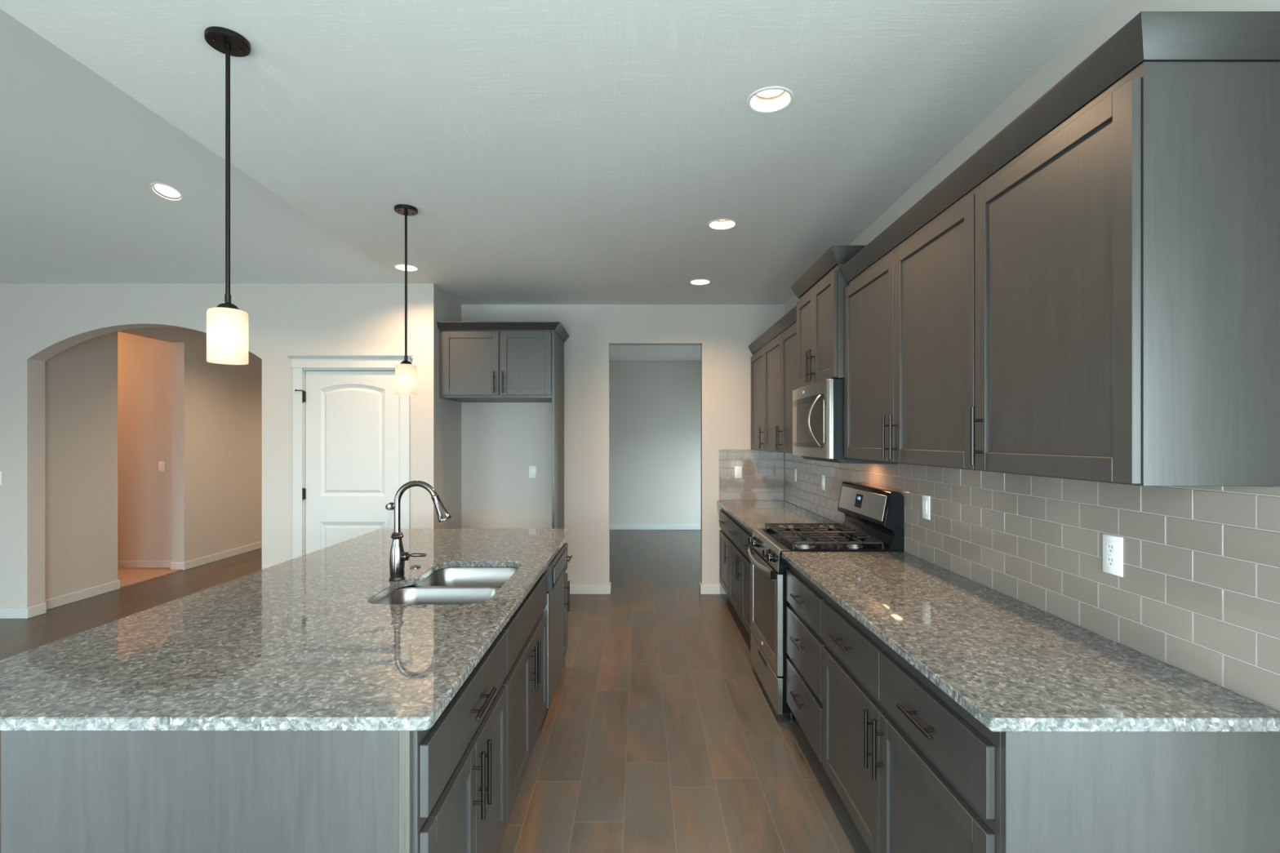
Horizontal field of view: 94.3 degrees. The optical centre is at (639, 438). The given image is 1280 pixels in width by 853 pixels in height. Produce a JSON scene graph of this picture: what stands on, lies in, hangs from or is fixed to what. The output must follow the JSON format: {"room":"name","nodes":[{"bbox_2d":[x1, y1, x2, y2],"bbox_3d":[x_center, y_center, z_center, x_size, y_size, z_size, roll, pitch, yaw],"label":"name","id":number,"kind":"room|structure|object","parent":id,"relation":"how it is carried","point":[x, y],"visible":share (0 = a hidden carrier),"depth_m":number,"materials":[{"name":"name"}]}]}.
{"room":"kitchen","nodes":[
{"label":"kitchen","id":0,"kind":"room"},
{"bbox_2d":[117,331,171,560],"bbox_3d":[-7.300,0.101,6.990,3.800,2.822,0.120,0,0,0],"label":"wall","id":1,"kind":"structure","parent":0,"point":[144,363],"depth_m":6.93,"materials":[{"name":"paint"}]},
{"bbox_2d":[117,560,171,567],"bbox_3d":[-7.300,1.467,6.923,3.800,0.090,0.014,0,0,0],"label":"baseboard","id":2,"kind":"structure","parent":1,"relation":"attached to","point":[120,563],"depth_m":6.92,"materials":[{"name":"paint"}]},
{"bbox_2d":[158,462,164,471],"bbox_3d":[-5.580,0.322,6.924,0.072,0.116,0.012,0,0,0],"label":"light switch","id":3,"kind":"object","parent":1,"relation":"attached to","point":[161,464],"visible":1,"depth_m":6.92,"materials":[{"name":"white plastic"}]},
{"bbox_2d":[44,327,262,599],"bbox_3d":[-5.325,0.101,7.575,0.150,2.822,4.850,0,0,0],"label":"wall","id":4,"kind":"structure","parent":0,"point":[216,409],"depth_m":6.50,"materials":[{"name":"paint"}]},
{"bbox_2d":[44,580,119,609],"bbox_3d":[-5.243,1.467,5.567,0.014,0.090,0.834,0,0,0],"label":"baseboard","id":5,"kind":"structure","parent":4,"relation":"attached to","point":[71,597],"depth_m":5.57,"materials":[{"name":"paint"}]},
{"bbox_2d":[170,562,183,570],"bbox_3d":[-5.325,1.467,6.833,0.150,0.090,0.014,0,0,0],"label":"baseboard","id":6,"kind":"object","parent":4,"relation":"attached to","point":[174,566],"visible":1,"depth_m":6.83,"materials":[{"name":"paint"}]},
{"bbox_2d":[183,541,262,570],"bbox_3d":[-5.243,1.467,8.413,0.014,0.090,3.174,0,0,0],"label":"baseboard","id":7,"kind":"structure","parent":4,"relation":"attached to","point":[208,559],"depth_m":7.42,"materials":[{"name":"paint"}]},
{"bbox_2d":[0,8,404,283],"bbox_3d":[-5.133,-2.089,2.504,6.375,1.557,5.009,0,0,0],"label":"ceiling","id":8,"kind":"structure","parent":0,"point":[80,156],"depth_m":4.06,"materials":[{"name":"paint"}]},
{"bbox_2d":[149,182,183,201],"bbox_3d":[-3.127,-1.682,3.937,0.181,0.148,0.190,0,0,23],"label":"recessed light","id":9,"kind":"object","parent":8,"relation":"attached to","point":[165,191],"visible":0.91,"depth_m":3.94,"materials":[{"name":"white"}]},
{"bbox_2d":[0,283,439,608],"bbox_3d":[-4.967,0.101,5.075,6.466,2.822,0.150,0,0,0],"label":"wall","id":10,"kind":"structure","parent":0,"point":[38,322],"depth_m":5.00,"materials":[{"name":"paint"}]},
{"bbox_2d":[0,471,1,485],"bbox_3d":[-5.412,0.332,4.994,0.072,0.116,0.012,0,0,0],"label":"light switch","id":11,"kind":"object","parent":10,"relation":"attached to","point":[0,472],"visible":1,"depth_m":5.00,"materials":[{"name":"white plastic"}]},
{"bbox_2d":[0,608,28,618],"bbox_3d":[-6.673,1.467,4.993,3.054,0.090,0.014,0,0,0],"label":"baseboard","id":12,"kind":"structure","parent":10,"relation":"attached to","point":[5,613],"depth_m":4.99,"materials":[{"name":"paint"}]},
{"bbox_2d":[27,603,46,617],"bbox_3d":[-5.153,1.467,5.075,0.014,0.090,0.150,0,0,0],"label":"baseboard","id":13,"kind":"object","parent":10,"relation":"attached to","point":[40,609],"visible":1,"depth_m":5.07,"materials":[{"name":"paint"}]},
{"bbox_2d":[294,370,399,554],"bbox_3d":[-2.457,0.463,4.994,0.857,2.078,0.107,0,0,0],"label":"door","id":14,"kind":"structure","parent":10,"relation":"in","point":[352,417],"depth_m":5.02,"materials":[{"name":"paint"}]},
{"bbox_2d":[287,354,413,559],"bbox_3d":[-2.425,0.403,5.051,1.032,2.218,0.198,0,0,0],"label":"trim","id":15,"kind":"structure","parent":10,"relation":"attached to","point":[300,363],"depth_m":4.98,"materials":[{"name":"paint"}]},
{"bbox_2d":[0,529,871,852],"bbox_3d":[-2.900,1.572,4.500,13.000,0.120,11.600,0,0,0],"label":"floor","id":16,"kind":"structure","parent":0,"point":[660,732],"depth_m":3.12,"materials":[{"name":"brown wood"}]},
{"bbox_2d":[117,567,182,588],"bbox_3d":[-7.231,1.506,6.040,3.938,0.012,1.780,0,0,0],"label":"floor","id":17,"kind":"structure","parent":16,"relation":"on","point":[127,576],"depth_m":6.59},
{"bbox_2d":[0,657,564,852],"bbox_3d":[-0.948,1.070,2.624,0.905,0.884,2.648,0,0,0],"label":"kitchen island","id":18,"kind":"object","parent":16,"relation":"on","point":[62,792],"visible":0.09,"depth_m":1.30,"materials":[{"name":"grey wood"}]},
{"bbox_2d":[0,528,571,731],"bbox_3d":[-1.090,0.613,2.617,1.280,0.030,2.690,0,0,0],"label":"island countertop","id":19,"kind":"structure","parent":18,"relation":"on","point":[302,643],"depth_m":1.67,"materials":[{"name":"stone"}]},
{"bbox_2d":[409,565,420,568],"bbox_3d":[-1.043,0.594,2.760,0.048,0.007,0.048,0,0,0],"label":"button","id":20,"kind":"object","parent":19,"relation":"on","point":[411,566],"visible":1,"depth_m":2.75,"materials":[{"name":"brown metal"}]},
{"bbox_2d":[388,480,451,581],"bbox_3d":[-0.931,0.387,2.520,0.262,0.422,0.066,0,0,0],"label":"kitchen faucet","id":21,"kind":"object","parent":19,"relation":"on","point":[397,557],"visible":1,"depth_m":2.51,"materials":[{"name":"stainless steel"}]},
{"bbox_2d":[373,567,518,604],"bbox_3d":[-0.787,0.725,2.523,0.486,0.194,0.790,0,0,0],"label":"sink","id":22,"kind":"object","parent":19,"relation":"in","point":[451,585],"visible":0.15,"depth_m":2.51,"materials":[{"name":"metal"}]},
{"bbox_2d":[412,631,506,852],"bbox_3d":[-0.766,1.070,1.722,0.656,0.884,0.806,0,0,0],"label":"base cabinet","id":23,"kind":"object","parent":16,"relation":"on","point":[459,763],"visible":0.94,"depth_m":1.65,"materials":[{"name":"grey wood"}]},
{"bbox_2d":[399,572,546,824],"bbox_3d":[-0.766,1.070,2.590,0.656,0.884,0.929,0,0,0],"label":"base cabinet","id":24,"kind":"object","parent":16,"relation":"on","point":[525,682],"visible":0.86,"depth_m":2.47,"materials":[{"name":"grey wood"}]},
{"bbox_2d":[439,329,564,528],"bbox_3d":[-1.233,0.284,5.431,1.000,2.455,0.695,0,0,0],"label":"refrigerator surround","id":25,"kind":"object","parent":16,"relation":"on","point":[475,366],"visible":0.97,"depth_m":5.13,"materials":[{"name":"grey wood"}]},
{"bbox_2d":[436,321,569,342],"bbox_3d":[-1.208,-0.975,5.424,1.052,0.064,0.710,0,0,0],"label":"crown molding","id":26,"kind":"structure","parent":25,"relation":"attached to","point":[557,326],"depth_m":5.09,"materials":[{"name":"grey wood"}]},
{"bbox_2d":[543,545,566,709],"bbox_3d":[-0.754,1.079,3.364,0.620,0.865,0.600,0,0,0],"label":"dishwasher","id":27,"kind":"object","parent":16,"relation":"on","point":[554,608],"visible":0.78,"depth_m":3.26,"materials":[{"name":"grey metal"}]},
{"bbox_2d":[563,542,572,657],"bbox_3d":[-0.766,1.070,3.802,0.656,0.884,0.259,0,0,0],"label":"base cabinet","id":28,"kind":"object","parent":16,"relation":"on","point":[566,584],"visible":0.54,"depth_m":3.83,"materials":[{"name":"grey wood"}]},
{"bbox_2d":[718,507,731,598],"bbox_3d":[1.067,1.070,5.450,0.656,0.884,0.629,0,0,0],"label":"base cabinet","id":29,"kind":"object","parent":16,"relation":"on","point":[724,539],"visible":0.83,"depth_m":5.42,"materials":[{"name":"grey wood"}]},
{"bbox_2d":[728,515,752,637],"bbox_3d":[1.067,1.070,4.525,0.656,0.884,1.219,0,0,0],"label":"base cabinet","id":30,"kind":"object","parent":16,"relation":"on","point":[739,558],"visible":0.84,"depth_m":4.55,"materials":[{"name":"grey wood"}]},
{"bbox_2d":[716,500,835,533],"bbox_3d":[1.079,0.613,4.841,0.653,0.030,1.862,0,0,0],"label":"countertop","id":31,"kind":"structure","parent":30,"relation":"on","point":[752,514],"depth_m":4.74,"materials":[{"name":"stone"}]},
{"bbox_2d":[786,564,826,763],"bbox_3d":[1.067,1.070,2.833,0.656,0.884,0.612,0,0,0],"label":"base cabinet","id":32,"kind":"object","parent":16,"relation":"on","point":[805,643],"visible":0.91,"depth_m":2.79,"materials":[{"name":"grey wood"}]},
{"bbox_2d":[746,481,903,722],"bbox_3d":[1.040,0.895,3.526,0.730,1.234,0.762,0,0,0],"label":"gas range","id":33,"kind":"object","parent":16,"relation":"on","point":[873,522],"visible":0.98,"depth_m":3.36,"materials":[{"name":"silver metal"}]},
{"bbox_2d":[761,528,896,551],"bbox_3d":[1.080,0.602,3.526,0.570,0.030,0.762,0,0,0],"label":"cooktop","id":34,"kind":"object","parent":33,"relation":"in","point":[788,546],"depth_m":3.32,"materials":[{"name":"black metal"}]},
{"bbox_2d":[822,594,1279,852],"bbox_3d":[1.075,1.070,1.907,0.673,0.884,1.239,0,0,0],"label":"base cabinet","id":35,"kind":"object","parent":16,"relation":"on","point":[914,771],"depth_m":1.29,"materials":[{"name":"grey wood"}]},
{"bbox_2d":[782,551,1279,732],"bbox_3d":[1.079,0.613,2.205,0.653,0.030,1.874,0,0,0],"label":"countertop","id":36,"kind":"structure","parent":35,"relation":"on","point":[1014,665],"depth_m":1.60,"materials":[{"name":"stone"}]},
{"bbox_2d":[440,288,461,528],"bbox_3d":[-1.795,0.101,5.465,0.120,2.822,0.630,0,0,0],"label":"wall","id":37,"kind":"structure","parent":0,"point":[450,308],"depth_m":5.44,"materials":[{"name":"paint"}]},
{"bbox_2d":[0,0,1112,360],"bbox_3d":[-0.200,-1.325,4.420,5.040,0.030,11.180,0,0,0],"label":"ceiling","id":38,"kind":"structure","parent":0,"point":[545,152],"depth_m":2.40,"materials":[{"name":"paint"}]},
{"bbox_2d":[204,26,250,364],"bbox_3d":[-1.348,-0.779,1.943,0.126,1.059,0.126,0,0,0],"label":"pendant light","id":39,"kind":"object","parent":38,"relation":"hanging from","point":[227,326],"visible":1,"depth_m":1.93,"materials":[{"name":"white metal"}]},
{"bbox_2d":[394,204,417,395],"bbox_3d":[-1.326,-0.779,3.368,0.126,1.059,0.126,0,0,0],"label":"pendant light","id":40,"kind":"object","parent":38,"relation":"hanging from","point":[405,371],"visible":1,"depth_m":3.34,"materials":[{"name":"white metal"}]},
{"bbox_2d":[393,263,419,271],"bbox_3d":[-1.779,-1.358,4.530,0.182,0.104,0.182,0,0,0],"label":"recessed light","id":41,"kind":"object","parent":38,"relation":"in","point":[402,266],"visible":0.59,"depth_m":4.58,"materials":[{"name":"white"}]},
{"bbox_2d":[688,279,711,284],"bbox_3d":[0.505,-1.358,4.940,0.182,0.104,0.182,0,0,0],"label":"recessed light","id":42,"kind":"object","parent":38,"relation":"in","point":[695,282],"visible":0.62,"depth_m":5.00,"materials":[{"name":"white"}]},
{"bbox_2d":[706,218,737,230],"bbox_3d":[0.505,-1.358,3.615,0.182,0.104,0.182,0,0,0],"label":"recessed light","id":43,"kind":"object","parent":38,"relation":"in","point":[719,224],"visible":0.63,"depth_m":3.67,"materials":[{"name":"white"}]},
{"bbox_2d":[746,85,794,113],"bbox_3d":[0.505,-1.358,2.292,0.182,0.104,0.182,0,0,0],"label":"recessed light","id":44,"kind":"object","parent":38,"relation":"in","point":[768,100],"visible":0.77,"depth_m":2.33,"materials":[{"name":"white"}]},
{"bbox_2d":[461,304,784,594],"bbox_3d":[-0.161,0.101,5.840,3.389,2.822,0.120,0,0,0],"label":"wall","id":45,"kind":"structure","parent":0,"point":[500,442],"depth_m":5.78,"materials":[{"name":"paint"}]},
{"bbox_2d":[528,466,536,478],"bbox_3d":[-1.040,0.322,5.775,0.072,0.116,0.009,0,0,0],"label":"power outlet","id":46,"kind":"object","parent":45,"relation":"attached to","point":[532,469],"visible":1,"depth_m":5.77,"materials":[{"name":"white plastic"}]},
{"bbox_2d":[569,585,610,594],"bbox_3d":[-0.501,1.467,5.773,0.437,0.090,0.014,0,0,0],"label":"baseboard","id":47,"kind":"structure","parent":45,"relation":"attached to","point":[574,589],"depth_m":5.77,"materials":[{"name":"paint"}]},
{"bbox_2d":[700,585,720,594],"bbox_3d":[0.693,1.467,5.773,0.194,0.090,0.014,0,0,0],"label":"baseboard","id":48,"kind":"structure","parent":45,"relation":"attached to","point":[704,589],"depth_m":5.77,"materials":[{"name":"paint"}]},
{"bbox_2d":[719,448,783,500],"bbox_3d":[1.090,0.349,5.776,0.631,0.498,0.008,0,0,0],"label":"tile backsplash","id":49,"kind":"structure","parent":45,"relation":"attached to","point":[762,471],"depth_m":5.77,"materials":[{"name":"tile"}]},
{"bbox_2d":[734,466,742,478],"bbox_3d":[0.962,0.324,5.766,0.072,0.116,0.012,0,0,0],"label":"light switch","id":50,"kind":"object","parent":49,"relation":"attached to","point":[738,469],"visible":1,"depth_m":5.77,"materials":[{"name":"white plastic"}]},
{"bbox_2d":[609,360,700,524],"bbox_3d":[-0.200,0.101,9.950,4.800,2.822,0.120,0,0,0],"label":"wall","id":51,"kind":"structure","parent":0,"point":[655,406],"depth_m":9.89,"materials":[{"name":"paint"}]},
{"bbox_2d":[609,524,700,529],"bbox_3d":[-0.200,1.467,9.883,4.800,0.090,0.014,0,0,0],"label":"baseboard","id":52,"kind":"structure","parent":51,"relation":"attached to","point":[612,526],"depth_m":9.88,"materials":[{"name":"paint"}]},
{"bbox_2d":[784,0,1279,711],"bbox_3d":[1.474,0.101,3.340,0.120,2.822,4.880,0,0,0],"label":"wall","id":53,"kind":"structure","parent":0,"point":[1117,13],"depth_m":2.06,"materials":[{"name":"paint"}]},
{"bbox_2d":[751,344,766,450],"bbox_3d":[1.228,-0.360,5.454,0.369,0.927,0.636,0,0,0],"label":"upper cabinet","id":54,"kind":"object","parent":53,"relation":"attached to","point":[757,357],"visible":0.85,"depth_m":5.45,"materials":[{"name":"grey wood"}]},
{"bbox_2d":[764,321,796,453],"bbox_3d":[1.228,-0.360,4.522,0.369,0.927,1.224,0,0,0],"label":"upper cabinet","id":55,"kind":"object","parent":53,"relation":"attached to","point":[780,353],"visible":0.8,"depth_m":4.53,"materials":[{"name":"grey wood"}]},
{"bbox_2d":[796,263,847,388],"bbox_3d":[1.204,-0.626,3.525,0.417,0.604,0.763,0,0,0],"label":"upper cabinet","id":56,"kind":"object","parent":53,"relation":"attached to","point":[820,309],"visible":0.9,"depth_m":3.39,"materials":[{"name":"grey wood"}]},
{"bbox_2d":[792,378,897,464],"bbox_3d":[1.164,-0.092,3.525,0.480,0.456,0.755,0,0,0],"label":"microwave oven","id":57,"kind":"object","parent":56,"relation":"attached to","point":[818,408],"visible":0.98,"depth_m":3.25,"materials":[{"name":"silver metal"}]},
{"bbox_2d":[844,184,980,471],"bbox_3d":[1.228,-0.360,2.527,0.369,0.927,1.224,0,0,0],"label":"upper cabinet","id":58,"kind":"object","parent":53,"relation":"attached to","point":[909,316],"visible":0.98,"depth_m":2.33,"materials":[{"name":"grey wood"}]},
{"bbox_2d":[748,11,1279,354],"bbox_3d":[1.210,-0.919,3.515,0.406,0.188,4.526,0,0,0],"label":"crown molding","id":59,"kind":"structure","parent":58,"relation":"attached to","point":[1149,36],"depth_m":1.45,"materials":[{"name":"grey wood"}]},
{"bbox_2d":[783,452,1279,711],"bbox_3d":[1.410,0.351,3.436,0.008,0.494,4.672,0,0,0],"label":"tile backsplash","id":60,"kind":"structure","parent":53,"relation":"attached to","point":[1197,593],"depth_m":1.74,"materials":[{"name":"tile"}]},
{"bbox_2d":[794,468,796,481],"bbox_3d":[1.402,0.327,5.340,0.009,0.116,0.072,0,0,0],"label":"power outlet","id":61,"kind":"object","parent":60,"relation":"attached to","point":[795,469],"visible":1,"depth_m":5.32,"materials":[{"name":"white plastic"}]},
{"bbox_2d":[821,475,825,490],"bbox_3d":[1.401,0.332,4.530,0.012,0.116,0.072,0,0,0],"label":"light switch","id":62,"kind":"object","parent":60,"relation":"attached to","point":[823,477],"visible":1,"depth_m":4.51,"materials":[{"name":"white plastic"}]},
{"bbox_2d":[922,494,929,519],"bbox_3d":[1.401,0.334,2.905,0.012,0.116,0.072,0,0,0],"label":"light switch","id":63,"kind":"object","parent":60,"relation":"attached to","point":[926,499],"visible":1,"depth_m":2.89,"materials":[{"name":"white plastic"}]},
{"bbox_2d":[1102,533,1123,577],"bbox_3d":[1.402,0.344,1.760,0.009,0.116,0.072,0,0,0],"label":"power outlet","id":64,"kind":"object","parent":60,"relation":"attached to","point":[1113,545],"visible":1,"depth_m":1.75,"materials":[{"name":"white plastic"}]},
{"bbox_2d":[1106,542,1115,554],"bbox_3d":[1.399,0.325,1.760,0.003,0.034,0.034,0,0,0],"label":"socket","id":65,"kind":"object","parent":64,"relation":"attached to","point":[1110,547],"depth_m":1.76,"materials":[{"name":"white plastic"}]},
{"bbox_2d":[1106,555,1115,567],"bbox_3d":[1.399,0.363,1.760,0.003,0.034,0.034,0,0,0],"label":"socket","id":66,"kind":"object","parent":64,"relation":"attached to","point":[1110,560],"depth_m":1.76,"materials":[{"name":"white plastic"}]},
{"bbox_2d":[970,61,1279,486],"bbox_3d":[1.228,-0.360,1.604,0.369,0.927,0.621,0,0,0],"label":"upper cabinet","id":67,"kind":"object","parent":53,"relation":"attached to","point":[1127,260],"visible":1,"depth_m":1.30,"materials":[{"name":"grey wood"}]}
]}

